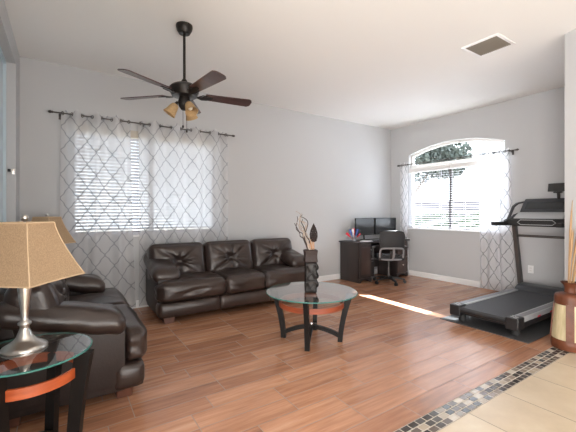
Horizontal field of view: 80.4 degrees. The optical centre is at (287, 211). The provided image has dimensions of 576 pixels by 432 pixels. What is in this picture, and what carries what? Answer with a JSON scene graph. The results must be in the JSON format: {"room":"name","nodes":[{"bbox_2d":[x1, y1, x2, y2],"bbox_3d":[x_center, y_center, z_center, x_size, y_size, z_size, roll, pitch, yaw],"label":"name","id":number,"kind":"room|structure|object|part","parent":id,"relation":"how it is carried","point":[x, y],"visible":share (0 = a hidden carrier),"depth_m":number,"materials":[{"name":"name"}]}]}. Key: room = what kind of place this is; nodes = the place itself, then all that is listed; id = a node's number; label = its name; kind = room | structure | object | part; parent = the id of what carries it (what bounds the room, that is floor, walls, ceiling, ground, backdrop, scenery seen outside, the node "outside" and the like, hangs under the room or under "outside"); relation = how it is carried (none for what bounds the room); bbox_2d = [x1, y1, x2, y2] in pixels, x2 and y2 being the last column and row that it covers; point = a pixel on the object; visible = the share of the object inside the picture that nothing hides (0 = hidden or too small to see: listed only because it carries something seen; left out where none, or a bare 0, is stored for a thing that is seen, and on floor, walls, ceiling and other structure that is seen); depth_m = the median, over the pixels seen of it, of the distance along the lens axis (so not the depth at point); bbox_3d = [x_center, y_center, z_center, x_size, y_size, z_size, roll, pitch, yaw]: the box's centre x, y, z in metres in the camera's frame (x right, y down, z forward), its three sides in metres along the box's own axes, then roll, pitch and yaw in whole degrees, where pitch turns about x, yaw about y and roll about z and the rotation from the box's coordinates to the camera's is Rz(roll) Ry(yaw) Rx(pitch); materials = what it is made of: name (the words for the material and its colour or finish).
{"room":"living room","nodes":[
{"label":"living room","id":0,"kind":"room"},
{"bbox_2d":[0,0,19,221],"bbox_3d":[-2.179,-0.250,2.396,0.160,3.100,3.600,0,0,-33],"label":"wall","id":1,"kind":"structure","parent":0,"point":[8,45],"depth_m":3.60,"materials":[{"name":"grey paint"}]},
{"bbox_2d":[0,46,5,221],"bbox_3d":[-2.315,-0.135,2.552,0.064,2.870,2.410,0,0,-33],"label":"door","id":2,"kind":"structure","parent":1,"relation":"in","point":[2,58],"depth_m":3.50,"materials":[{"name":"blue"}]},
{"bbox_3d":[-2.325,-0.135,2.545,0.040,2.870,2.410,0,0,-33],"label":"panel","id":3,"kind":"part","parent":2,"relation":"part of","materials":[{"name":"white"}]},
{"bbox_2d":[20,57,390,299],"bbox_3d":[-0.534,-0.250,5.733,6.580,3.100,0.160,0,0,-33],"label":"wall","id":4,"kind":"structure","parent":0,"point":[282,162],"depth_m":5.66,"materials":[{"name":"grey paint"}]},
{"bbox_2d":[130,130,138,234],"bbox_3d":[-1.905,-0.399,4.778,1.918,1.413,0.063,0,0,-33],"label":"window blind","id":5,"kind":"object","parent":4,"relation":"attached to","point":[134,134],"visible":0.08,"depth_m":4.66,"materials":[{"name":"beige plastic"}]},
{"bbox_2d":[48,110,234,136],"bbox_3d":[-1.848,-1.167,4.710,2.400,0.084,0.095,0,0,-33],"label":"curtain rod","id":6,"kind":"object","parent":4,"relation":"attached to","point":[49,111],"visible":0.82,"depth_m":4.48,"materials":[{"name":"grey metal"}]},
{"bbox_2d":[60,109,135,306],"bbox_3d":[-2.398,0.007,4.312,0.880,2.525,0.092,0,0,-33],"label":"curtain","id":7,"kind":"object","parent":6,"relation":"hanging from","point":[96,181],"visible":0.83,"depth_m":4.30,"materials":[{"name":"white fabric"}]},
{"bbox_2d":[138,120,227,305],"bbox_3d":[-1.466,0.007,4.926,1.295,2.525,0.092,0,0,-33],"label":"curtain","id":8,"kind":"object","parent":6,"relation":"hanging from","point":[183,176],"visible":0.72,"depth_m":4.87,"materials":[{"name":"white fabric"}]},
{"bbox_2d":[131,269,376,308],"bbox_3d":[-0.419,1.250,5.703,6.420,0.100,0.016,0,0,-33],"label":"baseboard","id":9,"kind":"structure","parent":4,"relation":"attached to","point":[333,276],"depth_m":6.45,"materials":[{"name":"white"}]},
{"bbox_2d":[10,274,552,431],"bbox_3d":[-0.871,1.350,3.319,10.200,0.100,3.820,0,0,-33],"label":"floor","id":10,"kind":"structure","parent":0,"point":[396,362],"depth_m":2.87,"materials":[{"name":"brown wood"}]},
{"bbox_2d":[0,332,93,431],"bbox_3d":[-1.300,1.000,1.718,0.550,0.600,0.550,0,0,37],"label":"side table","id":11,"kind":"object","parent":10,"relation":"on","point":[79,375],"visible":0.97,"depth_m":1.73,"materials":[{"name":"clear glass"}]},
{"bbox_3d":[-1.266,1.008,1.487,0.045,0.584,0.123,0,0,-8],"label":"leg","id":12,"kind":"part","parent":11,"relation":"part of","materials":[{"name":"brown wood"}]},
{"bbox_2d":[0,215,84,355],"bbox_3d":[-1.354,0.356,1.754,0.385,0.687,0.386,0,0,4],"label":"table lamp","id":13,"kind":"object","parent":11,"relation":"on","point":[32,253],"visible":1,"depth_m":1.69,"materials":[{"name":"beige fabric"}]},
{"bbox_3d":[-1.354,0.435,1.754,0.070,0.370,0.070,0,0,-33],"label":"stem","id":14,"kind":"part","parent":13,"relation":"part of","materials":[{"name":"silver metal"}]},
{"bbox_3d":[-1.354,0.200,1.754,0.380,0.290,0.380,0,0,4],"label":"lamp shade","id":15,"kind":"part","parent":13,"relation":"part of","materials":[{"name":"beige fabric"}]},
{"bbox_3d":[-1.354,0.200,1.754,0.385,0.298,0.386,0,0,4],"label":"shade trim","id":16,"kind":"part","parent":13,"relation":"part of","materials":[{"name":"beige fabric"}]},
{"bbox_3d":[-1.300,0.705,1.718,0.550,0.010,0.550,0,0,37],"label":"glass","id":17,"kind":"part","parent":11,"relation":"part of","materials":[{"name":"teal"}]},
{"bbox_3d":[-1.335,1.008,1.949,0.045,0.584,0.123,0,0,-8],"label":"leg","id":18,"kind":"part","parent":11,"relation":"part of","materials":[{"name":"brown wood"}]},
{"bbox_3d":[-1.069,1.008,1.752,0.123,0.584,0.045,0,0,-8],"label":"leg","id":19,"kind":"part","parent":11,"relation":"part of","materials":[{"name":"brown wood"}]},
{"bbox_2d":[0,274,146,427],"bbox_3d":[-1.787,0.856,2.858,0.893,0.888,1.707,0,0,-33],"label":"loveseat","id":20,"kind":"object","parent":10,"relation":"on","point":[82,303],"visible":0.69,"depth_m":2.23,"materials":[{"name":"black leather"}]},
{"bbox_3d":[-2.089,0.850,2.659,0.170,0.740,1.540,0,0,-33],"label":"frame","id":21,"kind":"part","parent":20,"relation":"part of","materials":[{"name":"black leather"}]},
{"bbox_2d":[3,280,66,354],"bbox_3d":[-1.735,0.659,2.405,0.350,0.495,0.813,0,0,-33],"label":"cushion","id":22,"kind":"object","parent":20,"relation":"on","point":[49,299],"depth_m":2.07,"materials":[{"name":"brown leather"}]},
{"bbox_3d":[-1.460,0.970,2.223,0.710,0.440,0.190,0,0,-33],"label":"arm","id":23,"kind":"part","parent":20,"relation":"part of","materials":[{"name":"black leather"}]},
{"bbox_2d":[61,279,69,300],"bbox_3d":[-2.183,0.659,3.085,0.350,0.495,0.813,0,0,-33],"label":"cushion","id":24,"kind":"object","parent":20,"relation":"on","point":[66,282],"depth_m":3.08,"materials":[{"name":"brown leather"}]},
{"bbox_3d":[-1.847,1.060,2.819,0.700,0.340,1.580,0,0,-33],"label":"frame","id":25,"kind":"part","parent":20,"relation":"part of","materials":[{"name":"black leather"}]},
{"bbox_3d":[-2.242,0.970,3.409,0.710,0.440,0.190,0,0,-33],"label":"arm","id":26,"kind":"part","parent":20,"relation":"part of","materials":[{"name":"black leather"}]},
{"bbox_2d":[69,288,128,304],"bbox_3d":[-1.933,0.915,3.258,0.691,0.254,0.865,0,0,-33],"label":"seat cushion","id":27,"kind":"object","parent":20,"relation":"on","point":[113,296],"depth_m":3.23,"materials":[{"name":"brown leather"}]},
{"bbox_3d":[-1.307,1.135,2.689,0.208,0.176,0.830,0,0,-33],"label":"rail","id":28,"kind":"part","parent":20,"relation":"part of","materials":[{"name":"brown leather"}]},
{"bbox_2d":[115,304,146,359],"bbox_3d":[-1.477,0.916,2.567,0.696,0.252,0.869,0,0,-33],"label":"seat cushion","id":29,"kind":"object","parent":20,"relation":"on","point":[131,338],"depth_m":2.36,"materials":[{"name":"brown leather"}]},
{"bbox_2d":[143,238,303,323],"bbox_3d":[-0.757,0.856,4.782,2.267,0.888,0.893,0,0,-33],"label":"sofa","id":30,"kind":"object","parent":10,"relation":"on","point":[185,278],"visible":0.96,"depth_m":4.45,"materials":[{"name":"black leather"}]},
{"bbox_3d":[-1.626,0.970,4.300,0.190,0.440,0.710,0,0,-33],"label":"arm","id":31,"kind":"part","parent":30,"relation":"part of","materials":[{"name":"black leather"}]},
{"bbox_2d":[147,242,205,279],"bbox_3d":[-1.480,0.660,4.552,0.728,0.495,0.350,0,0,-33],"label":"cushion","id":32,"kind":"object","parent":30,"relation":"on","point":[189,257],"depth_m":4.48,"materials":[{"name":"brown leather"}]},
{"bbox_3d":[-1.194,1.135,4.125,0.748,0.176,0.208,0,0,-33],"label":"rail","id":33,"kind":"part","parent":30,"relation":"part of","materials":[{"name":"brown leather"}]},
{"bbox_2d":[154,271,225,302],"bbox_3d":[-1.284,0.916,4.316,0.862,0.252,0.696,0,0,-33],"label":"seat cushion","id":34,"kind":"object","parent":30,"relation":"on","point":[190,286],"depth_m":4.06,"materials":[{"name":"brown leather"}]},
{"bbox_2d":[203,240,252,272],"bbox_3d":[-0.870,0.660,4.953,0.728,0.495,0.351,0,0,-33],"label":"cushion","id":35,"kind":"object","parent":30,"relation":"on","point":[226,254],"depth_m":4.83,"materials":[{"name":"brown leather"}]},
{"bbox_2d":[214,267,265,293],"bbox_3d":[-0.703,0.915,4.699,0.610,0.254,0.691,0,0,-33],"label":"seat cushion","id":36,"kind":"object","parent":30,"relation":"on","point":[236,280],"depth_m":4.46,"materials":[{"name":"brown leather"}]},
{"bbox_3d":[-0.588,1.135,4.524,0.748,0.176,0.208,0,0,-33],"label":"rail","id":37,"kind":"part","parent":30,"relation":"part of","materials":[{"name":"brown leather"}]},
{"bbox_2d":[249,238,291,265],"bbox_3d":[-0.262,0.660,5.357,0.728,0.495,0.345,0,0,-33],"label":"cushion","id":38,"kind":"object","parent":30,"relation":"on","point":[267,251],"depth_m":5.20,"materials":[{"name":"brown leather"}]},
{"bbox_2d":[252,264,303,287],"bbox_3d":[-0.119,0.916,5.084,0.863,0.252,0.691,0,0,-33],"label":"seat cushion","id":39,"kind":"object","parent":30,"relation":"on","point":[274,274],"depth_m":4.79,"materials":[{"name":"brown leather"}]},
{"bbox_2d":[266,282,357,351],"bbox_3d":[0.239,1.052,3.488,0.930,0.495,0.930,0,0,-33],"label":"coffee table","id":40,"kind":"object","parent":10,"relation":"on","point":[294,292],"visible":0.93,"depth_m":3.39,"materials":[{"name":"clear glass"}]},
{"bbox_3d":[-0.096,1.060,3.557,0.153,0.479,0.045,0,0,12],"label":"leg","id":41,"kind":"part","parent":40,"relation":"part of","materials":[{"name":"brown wood"}]},
{"bbox_3d":[0.171,1.060,3.152,0.045,0.479,0.153,0,0,12],"label":"leg","id":42,"kind":"part","parent":40,"relation":"part of","materials":[{"name":"brown wood"}]},
{"bbox_2d":[303,249,318,292],"bbox_3d":[0.232,0.591,3.415,0.146,0.428,0.126,0,0,-5],"label":"vase","id":43,"kind":"object","parent":40,"relation":"on","point":[310,259],"visible":0.99,"depth_m":3.37,"materials":[{"name":"black wood"}]},
{"bbox_2d":[299,217,309,249],"bbox_3d":[0.160,0.221,3.367,0.147,0.372,0.048,0,0,-33],"label":"twig","id":44,"kind":"object","parent":43,"relation":"in","point":[299,217],"visible":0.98,"depth_m":3.37,"materials":[{"name":"beige"}]},
{"bbox_2d":[310,223,317,249],"bbox_3d":[0.258,0.270,3.428,0.084,0.310,0.086,0,0,-33],"label":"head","id":45,"kind":"object","parent":43,"relation":"in","point":[313,230],"visible":0.99,"depth_m":3.41},
{"bbox_3d":[0.239,0.810,3.488,0.930,0.010,0.930,0,0,-33],"label":"glass","id":46,"kind":"part","parent":40,"relation":"part of","materials":[{"name":"teal"}]},
{"bbox_3d":[0.308,1.060,3.824,0.045,0.479,0.153,0,0,12],"label":"leg","id":47,"kind":"part","parent":40,"relation":"part of","materials":[{"name":"brown wood"}]},
{"bbox_3d":[0.575,1.060,3.419,0.153,0.479,0.045,0,0,12],"label":"leg","id":48,"kind":"part","parent":40,"relation":"part of","materials":[{"name":"brown wood"}]},
{"bbox_2d":[371,254,373,278],"bbox_3d":[1.518,1.060,6.690,0.220,0.480,0.320,0,0,-33],"label":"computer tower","id":49,"kind":"object","parent":10,"relation":"on","point":[372,259],"visible":0.18,"depth_m":6.58,"materials":[{"name":"black plastic"}]},
{"bbox_2d":[339,238,409,282],"bbox_3d":[1.735,0.927,6.779,1.450,0.745,0.541,0,0,-33],"label":"desk","id":50,"kind":"object","parent":10,"relation":"on","point":[355,256],"visible":0.78,"depth_m":6.43,"materials":[{"name":"brown wood"}]},
{"bbox_2d":[346,228,360,240],"bbox_3d":[1.252,0.432,6.455,0.388,0.245,0.091,0,0,-33],"label":"ornament","id":51,"kind":"object","parent":50,"relation":"on","point":[353,229],"visible":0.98,"depth_m":6.43,"materials":[{"name":"multicoloured plastic"}]},
{"bbox_3d":[1.292,1.262,6.497,0.330,0.075,0.496,0,0,-33],"label":"trim","id":52,"kind":"part","parent":50,"relation":"part of","materials":[{"name":"brown wood"}]},
{"bbox_2d":[355,218,374,239],"bbox_3d":[1.532,0.338,6.796,0.570,0.435,0.200,0,0,-37],"label":"monitor","id":53,"kind":"object","parent":50,"relation":"on","point":[366,225],"visible":0.94,"depth_m":6.78,"materials":[{"name":"black plastic"}]},
{"bbox_3d":[1.427,0.900,6.293,0.300,0.600,0.020,0,0,-33],"label":"door","id":54,"kind":"part","parent":50,"relation":"part of","materials":[{"name":"brown wood"}]},
{"bbox_3d":[1.433,0.900,6.283,0.220,0.500,0.012,0,0,-33],"label":"door panel","id":55,"kind":"part","parent":50,"relation":"part of","materials":[{"name":"brown wood"}]},
{"bbox_3d":[1.604,0.860,6.969,0.710,0.560,0.018,0,0,-33],"label":"panel","id":56,"kind":"part","parent":50,"relation":"part of","materials":[{"name":"brown wood"}]},
{"bbox_2d":[375,218,395,234],"bbox_3d":[2.025,0.338,7.085,0.570,0.435,0.200,0,0,-28],"label":"monitor","id":57,"kind":"object","parent":50,"relation":"on","point":[381,224],"visible":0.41,"depth_m":7.05,"materials":[{"name":"black plastic"}]},
{"bbox_3d":[2.164,1.262,7.072,0.340,0.075,0.496,0,0,-33],"label":"trim","id":58,"kind":"part","parent":50,"relation":"part of","materials":[{"name":"brown wood"}]},
{"bbox_3d":[2.299,1.060,6.868,0.310,0.300,0.020,0,0,-33],"label":"drawer","id":59,"kind":"part","parent":50,"relation":"part of","materials":[{"name":"brown wood"}]},
{"bbox_3d":[2.299,0.830,6.868,0.310,0.140,0.020,0,0,-33],"label":"drawer","id":60,"kind":"part","parent":50,"relation":"part of","materials":[{"name":"brown wood"}]},
{"bbox_2d":[370,231,407,285],"bbox_3d":[1.851,0.813,6.268,0.645,0.973,0.606,0,0,3],"label":"office chair","id":61,"kind":"object","parent":10,"relation":"on","point":[393,240],"visible":0.99,"depth_m":6.03,"materials":[{"name":"black plastic"}]},
{"bbox_3d":[1.602,0.749,6.307,0.144,0.259,0.240,0,0,3],"label":"armrest","id":62,"kind":"part","parent":61,"relation":"part of","materials":[{"name":"black plastic"}]},
{"bbox_3d":[1.853,0.823,6.305,0.480,0.095,0.480,0,0,3],"label":"seat","id":63,"kind":"part","parent":61,"relation":"part of","materials":[{"name":"black fabric"}]},
{"bbox_3d":[1.840,0.560,6.021,0.458,0.467,0.107,0,0,3],"label":"frame","id":64,"kind":"part","parent":61,"relation":"part of","materials":[{"name":"black plastic"}]},
{"bbox_2d":[394,346,569,431],"bbox_3d":[0.219,1.350,1.666,10.200,0.100,0.140,0,0,-33],"label":"trim","id":65,"kind":"structure","parent":10,"relation":"on","point":[455,409],"depth_m":2.42,"materials":[{"name":"tile"}]},
{"bbox_2d":[440,315,550,343],"bbox_3d":[2.970,1.297,4.324,2.060,0.006,0.950,0,0,-33],"label":"exercise mat","id":66,"kind":"object","parent":10,"relation":"on","point":[531,333],"visible":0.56,"depth_m":3.82,"materials":[{"name":"grey rubber"}]},
{"bbox_2d":[450,191,564,335],"bbox_3d":[2.923,0.505,4.281,1.914,1.578,0.780,0,0,-33],"label":"treadmill","id":67,"kind":"object","parent":66,"relation":"on","point":[524,305],"visible":0.85,"depth_m":4.39,"materials":[{"name":"black plastic"}]},
{"bbox_3d":[2.909,1.164,4.272,1.800,0.050,0.600,0,0,-33],"label":"deck frame","id":68,"kind":"part","parent":67,"relation":"part of","materials":[{"name":"black plastic"}]},
{"bbox_3d":[2.738,1.129,4.531,1.660,0.070,0.095,0,0,-33],"label":"rail","id":69,"kind":"part","parent":67,"relation":"part of","materials":[{"name":"silver metal"}]},
{"bbox_3d":[3.055,0.165,4.805,0.651,0.064,0.050,0,0,-33],"label":"handrail","id":70,"kind":"part","parent":67,"relation":"part of","materials":[{"name":"black plastic"}]},
{"bbox_3d":[3.079,1.129,4.013,1.660,0.070,0.095,0,0,-33],"label":"rail","id":71,"kind":"part","parent":67,"relation":"part of","materials":[{"name":"silver metal"}]},
{"bbox_2d":[514,282,563,295],"bbox_3d":[3.558,1.100,4.699,0.394,0.148,0.650,0,0,-33],"label":"hood","id":72,"kind":"object","parent":67,"relation":"attached to","point":[533,288],"depth_m":4.69,"materials":[{"name":"grey plastic"}]},
{"bbox_2d":[514,212,564,218],"bbox_3d":[3.398,0.044,4.594,0.183,0.089,0.570,0,0,-33],"label":"tray","id":73,"kind":"object","parent":67,"relation":"on","point":[521,215],"depth_m":4.56,"materials":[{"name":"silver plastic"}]},
{"bbox_2d":[548,183,564,191],"bbox_3d":[3.640,-0.334,4.598,0.035,0.113,0.225,0,0,-33],"label":"tablet","id":74,"kind":"object","parent":67,"relation":"on","point":[552,187],"visible":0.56,"depth_m":4.61,"materials":[{"name":"black plastic"}]},
{"bbox_3d":[3.650,-0.224,4.604,0.073,0.120,0.090,0,0,-33],"label":"tablet post","id":75,"kind":"part","parent":67,"relation":"part of","materials":[{"name":"black plastic"}]},
{"bbox_3d":[3.457,0.165,4.196,0.651,0.064,0.050,0,0,-33],"label":"handrail","id":76,"kind":"part","parent":67,"relation":"part of","materials":[{"name":"black plastic"}]},
{"bbox_3d":[-2.581,1.000,3.724,0.590,0.600,0.590,0,0,-33],"label":"side table","id":77,"kind":"object","parent":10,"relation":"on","visible":0},
{"bbox_2d":[31,213,75,243],"bbox_3d":[-2.620,0.356,3.710,0.385,0.687,0.386,0,0,4],"label":"table lamp","id":78,"kind":"object","parent":77,"relation":"on","point":[65,235],"visible":0.32,"depth_m":3.74,"materials":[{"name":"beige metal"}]},
{"bbox_2d":[4,0,575,129],"bbox_3d":[0.340,-1.860,1.482,10.200,0.120,8.100,0,0,-33],"label":"ceiling","id":79,"kind":"structure","parent":0,"point":[386,64],"depth_m":3.75,"materials":[{"name":"white paint"}]},
{"bbox_2d":[117,21,251,132],"bbox_3d":[-0.964,-1.282,3.285,1.280,1.035,1.280,0,0,-33],"label":"ceiling fan","id":80,"kind":"object","parent":79,"relation":"hanging from","point":[184,91],"visible":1,"depth_m":3.24,"materials":[{"name":"black metal"}]},
{"bbox_3d":[-1.427,-1.135,3.380,0.470,0.037,0.139,0,0,12],"label":"blade","id":81,"kind":"part","parent":80,"relation":"part of","materials":[{"name":"brown wood"}]},
{"bbox_3d":[-1.216,-1.135,2.915,0.139,0.037,0.470,0,0,30],"label":"blade","id":82,"kind":"part","parent":80,"relation":"part of","materials":[{"name":"brown wood"}]},
{"bbox_3d":[-1.122,-0.974,3.264,0.137,0.141,0.122,0,0,-33],"label":"lamp shade","id":83,"kind":"part","parent":80,"relation":"part of","materials":[{"name":"orange glass"}]},
{"bbox_3d":[-0.911,-0.974,3.209,0.122,0.141,0.137,0,0,-33],"label":"lamp shade","id":84,"kind":"part","parent":80,"relation":"part of","materials":[{"name":"orange glass"}]},
{"bbox_3d":[-0.970,-0.974,3.418,0.130,0.141,0.128,0,0,-33],"label":"lamp shade","id":85,"kind":"part","parent":80,"relation":"part of","materials":[{"name":"orange glass"}]},
{"bbox_3d":[-0.708,-1.135,2.972,0.139,0.037,0.470,0,0,-42],"label":"blade","id":86,"kind":"part","parent":80,"relation":"part of","materials":[{"name":"brown wood"}]},
{"bbox_3d":[-0.605,-1.135,3.473,0.470,0.037,0.139,0,0,-24],"label":"blade","id":87,"kind":"part","parent":80,"relation":"part of","materials":[{"name":"brown wood"}]},
{"bbox_2d":[461,33,515,56],"bbox_3d":[2.164,-1.792,3.685,0.380,0.016,0.380,0,0,-33],"label":"ceiling vent","id":88,"kind":"object","parent":79,"relation":"in","point":[493,43],"visible":1,"depth_m":3.66,"materials":[{"name":"white metal"}]},
{"bbox_2d":[466,36,510,55],"bbox_3d":[2.164,-1.792,3.685,0.320,0.016,0.320,0,0,-33],"label":"grille","id":89,"kind":"object","parent":88,"relation":"attached to","point":[492,44],"depth_m":3.68,"materials":[{"name":"brown"}]},
{"bbox_2d":[391,86,564,287],"bbox_3d":[4.481,-0.250,4.249,0.160,3.100,8.160,0,0,-33],"label":"wall","id":90,"kind":"structure","parent":0,"point":[534,124],"depth_m":5.47,"materials":[{"name":"grey paint"}]},
{"bbox_2d":[408,270,496,290],"bbox_3d":[3.263,1.250,5.937,0.016,0.100,3.640,0,0,-33],"label":"baseboard","id":91,"kind":"structure","parent":90,"relation":"attached to","point":[411,272],"depth_m":6.38,"materials":[{"name":"white"}]},
{"bbox_2d":[408,138,504,231],"bbox_3d":[3.065,-0.491,6.351,0.170,1.678,1.850,0,0,-33],"label":"window","id":92,"kind":"structure","parent":90,"relation":"in","point":[413,166],"depth_m":6.43,"materials":[{"name":"white plastic"}]},
{"bbox_2d":[409,164,452,228],"bbox_3d":[2.793,-0.283,6.729,0.070,1.213,0.918,0,0,-33],"label":"window blind","id":93,"kind":"object","parent":92,"relation":"attached to","point":[448,166],"visible":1,"depth_m":6.66,"materials":[{"name":"white plastic"}]},
{"bbox_3d":[2.796,0.313,6.731,0.050,0.020,0.908,0,0,-33],"label":"rail","id":94,"kind":"part","parent":93,"relation":"part of","materials":[{"name":"white plastic"}]},
{"bbox_3d":[2.805,-0.252,6.719,0.058,1.137,0.434,0,0,-33],"label":"ladder cord","id":95,"kind":"part","parent":93,"relation":"part of","materials":[{"name":"white fabric"}]},
{"bbox_3d":[3.040,0.339,6.335,0.110,0.018,1.846,0,0,-33],"label":"sill","id":96,"kind":"part","parent":92,"relation":"part of","materials":[{"name":"white paint"}]},
{"bbox_2d":[451,161,479,230],"bbox_3d":[3.302,-0.283,5.957,0.070,1.213,0.928,0,0,-33],"label":"window blind","id":97,"kind":"object","parent":92,"relation":"attached to","point":[472,163],"visible":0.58,"depth_m":6.14,"materials":[{"name":"white plastic"}]},
{"bbox_3d":[3.300,-0.252,5.967,0.058,1.137,0.434,0,0,-33],"label":"ladder cord","id":98,"kind":"part","parent":97,"relation":"part of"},
{"bbox_3d":[3.306,0.313,5.959,0.050,0.020,0.918,0,0,-33],"label":"rail","id":99,"kind":"part","parent":97,"relation":"part of","materials":[{"name":"white plastic"}]},
{"bbox_2d":[397,148,518,166],"bbox_3d":[2.980,-0.952,6.289,0.095,0.084,2.320,0,0,-33],"label":"curtain rod","id":100,"kind":"object","parent":90,"relation":"attached to","point":[517,149],"visible":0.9,"depth_m":6.08,"materials":[{"name":"grey metal"}]},
{"bbox_2d":[400,163,408,273],"bbox_3d":[2.416,0.115,7.090,0.045,2.310,0.236,0,0,-33],"label":"curtain","id":101,"kind":"object","parent":100,"relation":"hanging from","point":[403,169],"visible":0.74,"depth_m":7.08,"materials":[{"name":"white fabric"}]},
{"bbox_2d":[479,148,515,290],"bbox_3d":[3.413,0.120,5.578,0.068,2.320,0.574,0,0,-33],"label":"curtain","id":102,"kind":"object","parent":100,"relation":"hanging from","point":[497,266],"visible":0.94,"depth_m":5.59,"materials":[{"name":"white fabric"}]},
{"bbox_2d":[528,265,533,272],"bbox_3d":[3.727,0.880,5.236,0.012,0.118,0.075,0,0,-33],"label":"wall outlet","id":103,"kind":"object","parent":90,"relation":"attached to","point":[530,268],"visible":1,"depth_m":5.23,"materials":[{"name":"white plastic"}]},
{"bbox_2d":[437,352,575,431],"bbox_3d":[1.414,1.350,-0.146,10.200,0.100,4.200,0,0,-33],"label":"floor","id":104,"kind":"structure","parent":0,"point":[544,401],"depth_m":2.28,"materials":[{"name":"tile"}]},
{"bbox_2d":[550,280,575,352],"bbox_3d":[2.693,0.984,3.255,0.302,0.633,0.302,0,0,-10],"label":"floor vase","id":105,"kind":"object","parent":104,"relation":"on","point":[563,319],"visible":0.98,"depth_m":3.20,"materials":[{"name":"brown ceramic"}]},
{"bbox_2d":[568,215,570,275],"bbox_3d":[2.707,0.375,3.278,0.069,0.770,0.014,0,0,-33],"label":"reed","id":106,"kind":"object","parent":105,"relation":"in","point":[570,215],"visible":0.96,"depth_m":3.28,"materials":[{"name":"brown plant"}]},
{"bbox_2d":[568,230,572,282],"bbox_3d":[2.699,0.458,3.257,0.050,0.605,0.016,0,0,6],"label":"reed","id":107,"kind":"object","parent":105,"relation":"in","point":[571,244],"visible":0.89,"depth_m":3.25,"materials":[{"name":"brown plant"}]},
{"bbox_2d":[570,200,572,243],"bbox_3d":[2.728,0.323,3.295,0.105,0.875,0.014,0,0,-33],"label":"reed","id":108,"kind":"object","parent":105,"relation":"in","point":[572,200],"visible":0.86,"depth_m":3.30,"materials":[{"name":"brown plant"}]},
{"bbox_2d":[569,231,573,282],"bbox_3d":[2.740,0.466,3.297,0.119,0.588,0.016,0,0,-33],"label":"reed","id":109,"kind":"object","parent":105,"relation":"in","point":[573,231],"visible":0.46,"depth_m":3.30,"materials":[{"name":"brown plant"}]},
{"bbox_2d":[570,245,575,282],"bbox_3d":[2.712,0.437,3.221,0.085,0.648,0.015,0,0,33],"label":"reed","id":110,"kind":"object","parent":105,"relation":"in","point":[575,245],"visible":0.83,"depth_m":3.23,"materials":[{"name":"brown plant"}]},
{"bbox_2d":[570,237,575,279],"bbox_3d":[2.768,0.415,3.290,0.150,0.692,0.015,0,0,-21],"label":"reed","id":111,"kind":"object","parent":105,"relation":"in","point":[575,237],"visible":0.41,"depth_m":3.29,"materials":[{"name":"brown plant"}]},
{"bbox_2d":[565,29,575,280],"bbox_3d":[3.553,-0.250,3.864,1.813,3.100,0.140,0,0,-33],"label":"wall partition","id":112,"kind":"structure","parent":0,"point":[570,37],"depth_m":3.40,"materials":[{"name":"grey paint"}]},
{"label":"outside","id":113,"kind":"structure","parent":0,"visible":0},
{"bbox_3d":[4.211,1.550,9.963,60.000,0.100,60.000,0,0,-33],"label":"ground","id":114,"kind":"structure","parent":113,"visible":0},
{"bbox_2d":[414,142,472,213],"bbox_3d":[5.263,-1.326,14.726,3.118,5.667,4.901,0,0,-33],"label":"tree","id":115,"kind":"object","parent":114,"relation":"on","point":[448,151],"visible":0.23,"depth_m":13.34,"materials":[{"name":"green plant"}]},
{"bbox_2d":[414,200,478,226],"bbox_3d":[9.238,0.450,16.872,0.200,2.100,26.000,0,0,-33],"label":"wall","id":116,"kind":"structure","parent":114,"relation":"on","point":[419,209],"depth_m":18.10,"materials":[{"name":"grey paint"}]},
{"bbox_2d":[414,211,479,228],"bbox_3d":[5.622,0.756,10.187,1.109,1.614,7.889,0,0,-33],"label":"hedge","id":117,"kind":"object","parent":114,"relation":"on","point":[435,220],"visible":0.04,"depth_m":10.76,"materials":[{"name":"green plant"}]}
]}

